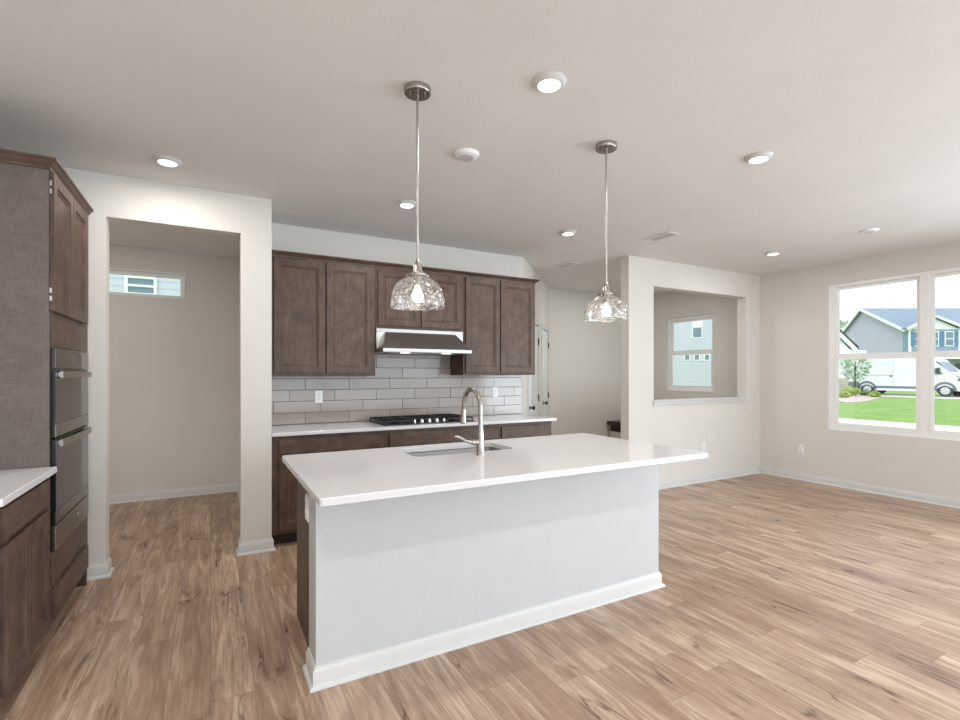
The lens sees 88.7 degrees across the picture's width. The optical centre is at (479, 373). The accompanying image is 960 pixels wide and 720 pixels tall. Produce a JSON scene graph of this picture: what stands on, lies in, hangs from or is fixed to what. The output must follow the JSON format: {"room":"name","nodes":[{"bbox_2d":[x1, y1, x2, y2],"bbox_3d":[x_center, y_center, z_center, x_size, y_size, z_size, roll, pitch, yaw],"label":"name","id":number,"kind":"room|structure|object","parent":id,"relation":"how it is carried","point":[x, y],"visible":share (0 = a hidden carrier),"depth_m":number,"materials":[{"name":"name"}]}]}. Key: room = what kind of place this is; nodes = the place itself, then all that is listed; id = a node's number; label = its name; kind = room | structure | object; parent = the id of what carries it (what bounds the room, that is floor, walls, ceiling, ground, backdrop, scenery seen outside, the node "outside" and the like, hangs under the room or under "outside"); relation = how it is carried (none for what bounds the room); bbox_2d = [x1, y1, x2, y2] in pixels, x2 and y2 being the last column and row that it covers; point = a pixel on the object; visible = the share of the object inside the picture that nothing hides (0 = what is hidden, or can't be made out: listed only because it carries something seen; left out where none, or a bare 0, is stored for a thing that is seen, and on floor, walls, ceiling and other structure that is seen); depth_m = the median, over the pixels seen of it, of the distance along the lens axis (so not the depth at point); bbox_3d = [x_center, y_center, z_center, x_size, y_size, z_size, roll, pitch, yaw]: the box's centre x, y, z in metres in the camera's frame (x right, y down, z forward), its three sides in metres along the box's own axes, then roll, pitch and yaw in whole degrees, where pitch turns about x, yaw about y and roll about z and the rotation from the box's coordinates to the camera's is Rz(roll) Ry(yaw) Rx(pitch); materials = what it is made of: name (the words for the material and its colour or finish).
{"room":"open-plan kitchen","nodes":[
{"label":"open-plan kitchen","id":0,"kind":"room"},
{"bbox_2d":[63,167,271,564],"bbox_3d":[-2.489,0.009,3.443,1.889,2.743,0.120,0,0,-29],"label":"wall","id":1,"kind":"structure","parent":0,"point":[114,198],"depth_m":3.62,"materials":[{"name":"paint"}]},
{"bbox_2d":[87,557,114,580],"bbox_3d":[-2.604,1.333,3.363,0.140,0.094,0.150,0,0,-29],"label":"baseboard","id":2,"kind":"structure","parent":1,"relation":"attached to","point":[101,570],"depth_m":3.31,"materials":[{"name":"white paint"}]},
{"bbox_2d":[236,538,275,556],"bbox_3d":[-1.750,1.333,3.832,0.279,0.094,0.150,0,0,-29],"label":"baseboard","id":3,"kind":"structure","parent":1,"relation":"attached to","point":[263,545],"depth_m":3.78,"materials":[{"name":"white paint"}]},
{"bbox_2d":[109,245,239,494],"bbox_3d":[-4.148,0.009,5.167,2.900,2.743,0.150,0,0,-29],"label":"wall","id":4,"kind":"structure","parent":0,"point":[174,364],"depth_m":5.49,"materials":[{"name":"paint"}]},
{"bbox_2d":[109,267,184,298],"bbox_3d":[-3.903,-0.985,5.289,1.246,0.286,0.141,0,0,-29],"label":"window","id":5,"kind":"structure","parent":4,"relation":"in","point":[120,271],"depth_m":5.42,"materials":[{"name":"white plastic"}]},
{"bbox_2d":[109,483,238,504],"bbox_3d":[-4.104,1.333,5.088,2.900,0.094,0.030,0,0,-29],"label":"baseboard","id":6,"kind":"structure","parent":4,"relation":"attached to","point":[232,487],"depth_m":5.46,"materials":[{"name":"white paint"}]},
{"bbox_2d":[272,223,522,424],"bbox_3d":[-0.748,0.009,5.122,2.781,2.743,0.120,0,0,-29],"label":"wall","id":7,"kind":"structure","parent":0,"point":[290,238],"depth_m":4.96,"materials":[{"name":"paint"}]},
{"bbox_2d":[272,256,374,375],"bbox_3d":[-1.451,-0.494,4.478,0.924,1.032,0.329,0,0,-29],"label":"upper cabinet","id":8,"kind":"object","parent":7,"relation":"attached to","point":[323,312],"visible":0.9,"depth_m":4.33,"materials":[{"name":"brown wood"}]},
{"bbox_2d":[272,250,539,283],"bbox_3d":[-0.633,-1.019,4.913,2.776,0.042,0.350,0,0,-29],"label":"crown molding","id":9,"kind":"structure","parent":8,"relation":"attached to","point":[280,253],"depth_m":4.62,"materials":[{"name":"brown wood"}]},
{"bbox_2d":[272,354,520,424],"bbox_3d":[-0.726,0.023,5.059,2.754,0.886,0.010,0,0,-29],"label":"backsplash","id":10,"kind":"structure","parent":7,"relation":"attached to","point":[401,385],"depth_m":4.97,"materials":[{"name":"tile"}]},
{"bbox_2d":[315,390,322,402],"bbox_3d":[-1.515,0.215,4.615,0.071,0.116,0.010,0,0,-29],"label":"wall outlet","id":11,"kind":"object","parent":10,"relation":"attached to","point":[318,393],"visible":1,"depth_m":4.61,"materials":[{"name":"white plastic"}]},
{"bbox_2d":[492,387,497,396],"bbox_3d":[0.171,0.207,5.540,0.071,0.116,0.010,0,0,-29],"label":"wall outlet","id":12,"kind":"object","parent":10,"relation":"attached to","point":[494,389],"visible":1,"depth_m":5.54,"materials":[{"name":"white plastic"}]},
{"bbox_2d":[375,267,462,331],"bbox_3d":[-0.643,-0.718,4.921,0.915,0.584,0.329,0,0,-29],"label":"upper cabinet","id":13,"kind":"object","parent":7,"relation":"attached to","point":[449,317],"visible":0.73,"depth_m":4.75,"materials":[{"name":"brown wood"}]},
{"bbox_2d":[375,328,471,354],"bbox_3d":[-0.597,-0.309,4.827,0.901,0.234,0.517,0,0,-29],"label":"range hood","id":14,"kind":"object","parent":7,"relation":"attached to","point":[387,341],"visible":0.89,"depth_m":4.67,"materials":[{"name":"silver metal"}]},
{"bbox_2d":[450,276,534,374],"bbox_3d":[0.150,-0.498,5.357,0.891,1.024,0.329,0,0,-29],"label":"upper cabinet","id":15,"kind":"object","parent":7,"relation":"attached to","point":[499,315],"visible":0.95,"depth_m":5.19,"materials":[{"name":"brown wood"}]},
{"bbox_2d":[0,0,959,295],"bbox_3d":[0.410,-1.423,3.077,10.080,0.120,11.400,0,0,-29],"label":"ceiling","id":16,"kind":"structure","parent":0,"point":[302,106],"depth_m":2.56,"materials":[{"name":"white paint"}]},
{"bbox_2d":[153,154,181,166],"bbox_3d":[-1.992,-1.351,3.128,0.160,0.022,0.160,0,0,-29],"label":"recessed light","id":17,"kind":"object","parent":16,"relation":"in","point":[165,160],"visible":1,"depth_m":3.10,"materials":[{"name":"white paint"}]},
{"bbox_2d":[397,200,415,207],"bbox_3d":[-0.586,-1.351,3.922,0.160,0.022,0.160,0,0,-29],"label":"recessed light","id":18,"kind":"object","parent":16,"relation":"in","point":[402,203],"visible":0.98,"depth_m":3.89,"materials":[{"name":"white paint"}]},
{"bbox_2d":[390,81,444,310],"bbox_3d":[-0.299,-0.839,2.346,0.263,1.046,0.263,0,0,-9],"label":"pendant light","id":19,"kind":"object","parent":16,"relation":"hanging from","point":[417,91],"visible":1,"depth_m":2.34,"materials":[{"name":"silver metal"}]},
{"bbox_2d":[406,260,428,285],"bbox_3d":[-0.289,-0.483,2.347,0.103,0.117,0.109,0,0,-29],"label":"socket","id":20,"kind":"object","parent":19,"relation":"attached to","point":[417,274],"depth_m":2.33,"materials":[{"name":"silver metal"}]},
{"bbox_2d":[454,148,478,161],"bbox_3d":[-0.083,-1.347,3.037,0.156,0.030,0.156,0,0,-29],"label":"smoke detector","id":21,"kind":"object","parent":16,"relation":"attached to","point":[462,154],"visible":1,"depth_m":3.00,"materials":[{"name":"white plastic"}]},
{"bbox_2d":[459,155,473,161],"bbox_3d":[-0.083,-1.334,3.037,0.093,0.004,0.093,0,0,-12],"label":"grille","id":22,"kind":"object","parent":21,"relation":"attached to","point":[466,158],"depth_m":3.04,"materials":[{"name":"white plastic"}]},
{"bbox_2d":[532,71,566,92],"bbox_3d":[0.322,-1.351,2.287,0.160,0.022,0.160,0,0,-29],"label":"recessed light","id":23,"kind":"object","parent":16,"relation":"in","point":[548,81],"visible":1,"depth_m":2.26,"materials":[{"name":"white paint"}]},
{"bbox_2d":[554,262,579,267],"bbox_3d":[1.080,-1.359,6.137,0.166,0.008,0.330,0,0,-29],"label":"ceiling vent","id":24,"kind":"object","parent":16,"relation":"in","point":[567,264],"visible":1,"depth_m":6.12,"materials":[{"name":"white metal"}]},
{"bbox_2d":[560,230,575,235],"bbox_3d":[0.847,-1.351,4.717,0.160,0.022,0.160,0,0,-29],"label":"recessed light","id":25,"kind":"object","parent":16,"relation":"in","point":[564,232],"visible":1,"depth_m":4.69,"materials":[{"name":"white paint"}]},
{"bbox_2d":[584,140,628,322],"bbox_3d":[0.752,-0.839,2.922,0.263,1.046,0.263,0,0,10],"label":"pendant light","id":26,"kind":"object","parent":16,"relation":"hanging from","point":[605,147],"visible":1,"depth_m":2.91,"materials":[{"name":"silver metal"}]},
{"bbox_2d":[599,283,616,302],"bbox_3d":[0.744,-0.483,2.928,0.109,0.117,0.104,0,0,-29],"label":"socket","id":27,"kind":"object","parent":26,"relation":"attached to","point":[606,293],"depth_m":2.90,"materials":[{"name":"silver metal"}]},
{"bbox_2d":[643,231,679,241],"bbox_3d":[1.802,-1.359,4.874,0.166,0.008,0.330,0,0,-29],"label":"ceiling vent","id":28,"kind":"object","parent":16,"relation":"in","point":[669,234],"visible":1,"depth_m":4.86,"materials":[{"name":"white metal"}]},
{"bbox_2d":[744,151,772,163],"bbox_3d":[1.749,-1.351,3.082,0.160,0.022,0.160,0,0,-29],"label":"recessed light","id":29,"kind":"object","parent":16,"relation":"in","point":[762,156],"visible":1,"depth_m":3.05,"materials":[{"name":"white paint"}]},
{"bbox_2d":[765,251,780,255],"bbox_3d":[3.293,-1.351,5.515,0.160,0.022,0.160,0,0,-29],"label":"recessed light","id":30,"kind":"object","parent":16,"relation":"in","point":[771,253],"visible":1,"depth_m":5.47,"materials":[{"name":"white paint"}]},
{"bbox_2d":[860,228,879,233],"bbox_3d":[3.706,-1.354,4.668,0.148,0.018,0.148,0,0,-29],"label":"smoke detector","id":31,"kind":"object","parent":16,"relation":"attached to","point":[872,230],"visible":1,"depth_m":4.64,"materials":[{"name":"white plastic"}]},
{"bbox_2d":[0,473,959,719],"bbox_3d":[0.410,1.440,3.077,10.080,0.120,11.400,0,0,-29],"label":"floor","id":32,"kind":"structure","parent":0,"point":[782,598],"depth_m":2.60,"materials":[{"name":"brown wood"}]},
{"bbox_2d":[0,479,49,699],"bbox_3d":[-2.275,0.938,2.012,0.645,0.884,0.677,0,0,-29],"label":"base cabinet","id":33,"kind":"object","parent":32,"relation":"on","point":[25,520],"visible":1,"depth_m":2.12,"materials":[{"name":"brown wood"}]},
{"bbox_2d":[0,466,56,506],"bbox_3d":[-2.244,0.481,1.983,0.669,0.030,0.756,0,0,-29],"label":"countertop","id":34,"kind":"structure","parent":33,"relation":"on","point":[14,483],"depth_m":2.16,"materials":[{"name":"white stone"}]},
{"bbox_2d":[0,148,93,627],"bbox_3d":[-2.647,0.150,2.720,0.672,2.459,0.991,0,0,-29],"label":"tall cabinet","id":35,"kind":"object","parent":32,"relation":"on","point":[44,215],"visible":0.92,"depth_m":2.44,"materials":[{"name":"brown wood"}]},
{"bbox_2d":[50,348,91,551],"bbox_3d":[-2.572,0.388,2.703,0.592,1.037,0.757,0,0,-29],"label":"double wall oven","id":36,"kind":"object","parent":35,"relation":"in","point":[68,377],"visible":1,"depth_m":2.68,"materials":[{"name":"grey metal"}]},
{"bbox_2d":[272,430,385,544],"bbox_3d":[-1.378,0.938,4.355,0.933,0.884,0.615,0,0,-29],"label":"base cabinet","id":37,"kind":"object","parent":32,"relation":"on","point":[284,483],"visible":0.3,"depth_m":3.95,"materials":[{"name":"brown wood"}]},
{"bbox_2d":[272,414,556,436],"bbox_3d":[-0.560,0.480,4.786,2.782,0.029,0.629,0,0,-29],"label":"countertop","id":38,"kind":"structure","parent":37,"relation":"on","point":[359,426],"depth_m":4.42,"materials":[{"name":"white stone"}]},
{"bbox_2d":[369,413,474,425],"bbox_3d":[-0.571,0.442,4.808,0.926,0.047,0.490,0,0,-29],"label":"gas cooktop","id":39,"kind":"object","parent":38,"relation":"in","point":[431,418],"visible":1,"depth_m":4.71,"materials":[{"name":"black metal"}]},
{"bbox_2d":[369,419,474,425],"bbox_3d":[-0.571,0.462,4.808,0.926,0.008,0.490,0,0,-29],"label":"tray","id":40,"kind":"object","parent":39,"relation":"on","point":[426,421],"depth_m":4.61,"materials":[{"name":"metal"}]},
{"bbox_2d":[386,424,497,447],"bbox_3d":[-0.461,0.938,4.858,1.156,0.884,0.615,0,0,-29],"label":"base cabinet","id":41,"kind":"object","parent":32,"relation":"on","point":[439,435],"visible":0.22,"depth_m":4.54,"materials":[{"name":"brown wood"}]},
{"bbox_2d":[297,464,665,692],"bbox_3d":[0.050,0.938,2.985,2.211,0.884,0.766,0,0,-29],"label":"kitchen island","id":42,"kind":"object","parent":32,"relation":"on","point":[388,583],"visible":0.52,"depth_m":2.53,"materials":[{"name":"paint"}]},
{"bbox_2d":[305,495,308,521],"bbox_3d":[-0.830,0.644,2.346,0.010,0.116,0.071,0,0,-29],"label":"wall outlet","id":43,"kind":"object","parent":42,"relation":"attached to","point":[306,497],"visible":1,"depth_m":2.33,"materials":[{"name":"white plastic"}]},
{"bbox_2d":[282,433,707,506],"bbox_3d":[0.111,0.481,2.848,2.222,0.030,1.110,0,0,-29],"label":"island countertop","id":44,"kind":"structure","parent":42,"relation":"on","point":[351,476],"depth_m":2.55,"materials":[{"name":"white stone"}]},
{"bbox_2d":[406,447,501,456],"bbox_3d":[-0.148,0.597,3.052,0.717,0.198,0.387,0,0,-29],"label":"sink","id":45,"kind":"object","parent":44,"relation":"in","point":[473,449],"visible":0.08,"depth_m":3.21,"materials":[{"name":"silver metal"}]},
{"bbox_2d":[454,387,484,455],"bbox_3d":[-0.108,0.272,2.880,0.190,0.387,0.267,0,0,-29],"label":"faucet","id":46,"kind":"object","parent":44,"relation":"on","point":[480,449],"visible":1,"depth_m":2.81,"materials":[{"name":"silver metal"}]},
{"bbox_2d":[498,421,550,438],"bbox_3d":[0.333,0.938,5.294,0.651,0.884,0.615,0,0,-29],"label":"base cabinet","id":47,"kind":"object","parent":32,"relation":"on","point":[543,428],"visible":0.21,"depth_m":5.01,"materials":[{"name":"brown wood"}]},
{"bbox_2d":[607,420,620,438],"bbox_3d":[2.590,1.093,8.406,0.770,0.575,0.346,0,0,-29],"label":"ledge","id":48,"kind":"object","parent":32,"relation":"on","point":[615,432],"visible":0.2,"depth_m":8.28,"materials":[{"name":"brown wood"}]},
{"bbox_2d":[523,258,549,416],"bbox_3d":[0.747,0.009,6.801,0.120,2.743,2.177,0,0,16],"label":"wall","id":49,"kind":"structure","parent":0,"point":[542,291],"depth_m":6.97,"materials":[{"name":"paint"}]},
{"bbox_2d":[527,319,539,415],"bbox_3d":[0.716,0.332,6.400,0.115,2.097,0.854,0,0,16],"label":"door","id":50,"kind":"structure","parent":49,"relation":"in","point":[533,381],"depth_m":6.58,"materials":[{"name":"white paint"}]},
{"bbox_2d":[541,324,548,416],"bbox_3d":[0.996,0.332,7.360,0.115,2.097,0.714,0,0,16],"label":"door","id":51,"kind":"structure","parent":49,"relation":"in","point":[544,334],"depth_m":7.34,"materials":[{"name":"white paint"}]},
{"bbox_2d":[550,288,620,436],"bbox_3d":[1.939,0.009,8.354,2.001,2.743,0.120,0,0,-29],"label":"wall","id":52,"kind":"structure","parent":0,"point":[585,357],"depth_m":8.18,"materials":[{"name":"paint"}]},
{"bbox_2d":[621,255,759,480],"bbox_3d":[2.779,0.009,6.301,2.504,2.743,0.126,0,0,-29],"label":"wall partition","id":53,"kind":"structure","parent":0,"point":[729,431],"depth_m":6.15,"materials":[{"name":"paint"}]},
{"bbox_2d":[652,397,747,404],"bbox_3d":[2.809,0.346,6.314,1.802,0.056,0.174,0,0,-29],"label":"trim","id":54,"kind":"structure","parent":53,"relation":"attached to","point":[713,399],"depth_m":6.22,"materials":[{"name":"white paint"}]},
{"bbox_2d":[658,466,760,489],"bbox_3d":[2.760,1.333,6.274,2.504,0.094,0.156,0,0,-29],"label":"baseboard","id":55,"kind":"structure","parent":53,"relation":"attached to","point":[683,481],"depth_m":6.28,"materials":[{"name":"white paint"}]},
{"bbox_2d":[654,241,959,498],"bbox_3d":[4.758,0.009,5.464,0.160,2.743,11.400,0,0,-29],"label":"wall","id":56,"kind":"structure","parent":0,"point":[794,304],"depth_m":6.30,"materials":[{"name":"paint"}]},
{"bbox_2d":[668,314,713,391],"bbox_3d":[3.418,-0.321,7.908,0.076,1.202,0.895,0,0,-29],"label":"window","id":57,"kind":"structure","parent":56,"relation":"in","point":[671,352],"depth_m":7.97,"materials":[{"name":"white plastic"}]},
{"bbox_2d":[798,444,803,453],"bbox_3d":[4.165,0.980,6.367,0.010,0.116,0.071,0,0,-29],"label":"wall outlet","id":58,"kind":"object","parent":56,"relation":"attached to","point":[800,447],"visible":1,"depth_m":6.36,"materials":[{"name":"white plastic"}]},
{"bbox_2d":[759,466,959,508],"bbox_3d":[4.775,1.333,5.236,0.030,0.094,3.664,0,0,-29],"label":"baseboard","id":59,"kind":"structure","parent":56,"relation":"attached to","point":[880,490],"depth_m":5.71,"materials":[{"name":"white paint"}]},
{"bbox_2d":[829,266,959,440],"bbox_3d":[4.817,-0.206,5.303,0.076,1.792,1.862,0,0,-29],"label":"window","id":60,"kind":"structure","parent":56,"relation":"in","point":[926,353],"depth_m":5.35,"materials":[{"name":"white plastic"}]},
{"bbox_3d":[-2.265,0.008,4.874,0.119,2.743,2.174,0,0,-29],"label":"wall","id":61,"kind":"structure","parent":0,"visible":0},
{"bbox_2d":[237,483,239,502],"bbox_3d":[-2.324,1.333,4.825,0.030,0.094,2.144,0,0,-29],"label":"baseboard","id":62,"kind":"structure","parent":61,"relation":"attached to","point":[238,490],"depth_m":5.58,"materials":[{"name":"white paint"}]},
{"label":"outside","id":63,"kind":"structure","parent":0,"visible":0},
{"bbox_3d":[-51.373,1.596,38.364,66.850,0.308,103.300,0,0,-29],"label":"yard","id":64,"kind":"structure","parent":63,"visible":0},
{"bbox_2d":[109,274,179,295],"bbox_3d":[-13.740,-3.345,19.836,11.800,9.550,9.000,0,0,-29],"label":"house","id":65,"kind":"structure","parent":64,"relation":"on","point":[117,283],"depth_m":16.56,"materials":[{"name":"blue"}]},
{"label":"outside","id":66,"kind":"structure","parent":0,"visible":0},
{"bbox_2d":[884,395,959,398],"bbox_3d":[37.749,1.520,12.279,4.800,0.220,45.200,0,0,-29],"label":"driveway","id":67,"kind":"structure","parent":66,"point":[904,396],"depth_m":30.42,"materials":[{"name":"concrete"}]},
{"bbox_2d":[848,357,959,396],"bbox_3d":[28.191,0.140,32.186,2.520,2.540,6.260,0,0,-29],"label":"delivery van","id":68,"kind":"object","parent":67,"relation":"on","point":[894,374],"visible":0.85,"depth_m":31.81,"materials":[{"name":"white paint"}]},
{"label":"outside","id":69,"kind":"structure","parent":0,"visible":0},
{"bbox_2d":[839,394,883,402],"bbox_3d":[22.230,1.510,28.706,2.432,0.240,13.351,0,0,37],"label":"garden bed","id":70,"kind":"object","parent":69,"point":[853,399],"visible":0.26,"depth_m":26.49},
{"bbox_2d":[839,390,850,397],"bbox_3d":[21.374,1.235,28.786,0.659,0.557,0.642,0,0,-29],"label":"shrub","id":71,"kind":"object","parent":70,"relation":"on","point":[843,394],"visible":0.94,"depth_m":28.64,"materials":[{"name":"green plant"}]},
{"bbox_2d":[841,385,859,395],"bbox_3d":[23.060,1.096,30.548,0.979,0.841,0.980,0,0,-29],"label":"shrub","id":72,"kind":"object","parent":70,"relation":"on","point":[849,387],"visible":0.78,"depth_m":30.36,"materials":[{"name":"green plant"}]},
{"bbox_2d":[840,350,871,394],"bbox_3d":[24.617,-0.029,32.179,1.610,3.117,1.722,0,0,-6],"label":"young tree","id":73,"kind":"object","parent":70,"relation":"on","point":[854,371],"visible":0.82,"depth_m":32.09,"materials":[{"name":"green plant"}]},
{"bbox_2d":[859,389,870,395],"bbox_3d":[24.559,1.231,31.322,0.670,0.539,0.687,0,0,-29],"label":"shrub","id":74,"kind":"object","parent":70,"relation":"on","point":[863,392],"visible":0.88,"depth_m":31.18,"materials":[{"name":"green plant"}]},
{"bbox_2d":[868,390,880,396],"bbox_3d":[23.599,1.244,29.329,0.614,0.527,0.677,0,0,-29],"label":"shrub","id":75,"kind":"object","parent":70,"relation":"on","point":[873,393],"visible":0.86,"depth_m":29.22,"materials":[{"name":"green plant"}]},
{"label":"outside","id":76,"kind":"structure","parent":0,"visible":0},
{"bbox_2d":[839,386,959,425],"bbox_3d":[57.224,1.580,59.929,122.000,0.300,170.000,0,0,-29],"label":"lawn","id":77,"kind":"structure","parent":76,"point":[893,409],"depth_m":19.09,"materials":[{"name":"green plant"}]},
{"bbox_2d":[673,319,711,385],"bbox_3d":[16.950,-4.095,49.000,8.700,11.050,10.800,0,0,0],"label":"house","id":78,"kind":"structure","parent":77,"relation":"on","point":[695,369],"depth_m":44.00,"materials":[{"name":"blue"}]},
{"bbox_2d":[840,319,849,327],"bbox_3d":[48.038,-2.870,64.068,6.608,8.800,6.438,0,0,-29],"label":"tree","id":79,"kind":"object","parent":77,"relation":"on","point":[842,323],"visible":0.03,"depth_m":63.90,"materials":[{"name":"green plant"}]},
{"bbox_2d":[839,329,866,391],"bbox_3d":[26.200,-2.170,42.950,7.800,7.200,9.500,0,0,0],"label":"house","id":80,"kind":"structure","parent":77,"relation":"on","point":[846,343],"depth_m":38.24,"materials":[{"name":"white"}]},
{"bbox_2d":[842,308,959,385],"bbox_3d":[50.765,-2.895,51.620,18.470,8.650,10.560,0,0,0],"label":"house","id":81,"kind":"structure","parent":77,"relation":"on","point":[879,330],"depth_m":50.94,"materials":[{"name":"grey"}]},
{"bbox_2d":[911,332,914,345],"bbox_3d":[42.300,-3.420,47.970,0.400,1.400,0.060,0,0,0],"label":"shutter","id":82,"kind":"object","parent":81,"relation":"hanging from","point":[912,333],"depth_m":47.93,"materials":[{"name":"blue paint"}]},
{"bbox_2d":[939,332,943,345],"bbox_3d":[45.150,-3.420,47.970,0.400,1.400,0.060,0,0,0],"label":"shutter","id":83,"kind":"object","parent":81,"relation":"hanging from","point":[941,334],"depth_m":47.93,"materials":[{"name":"blue paint"}]},
{"bbox_2d":[954,332,957,345],"bbox_3d":[46.550,-3.420,47.970,0.400,1.400,0.060,0,0,0],"label":"shutter","id":84,"kind":"object","parent":81,"relation":"hanging from","point":[955,333],"depth_m":47.93,"materials":[{"name":"blue paint"}]},
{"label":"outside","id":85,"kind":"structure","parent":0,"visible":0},
{"bbox_2d":[839,418,959,431],"bbox_3d":[-1.116,1.595,27.906,11.100,0.310,170.000,0,0,-29],"label":"ground walk","id":86,"kind":"structure","parent":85,"point":[841,420],"depth_m":13.92,"materials":[{"name":"concrete"}]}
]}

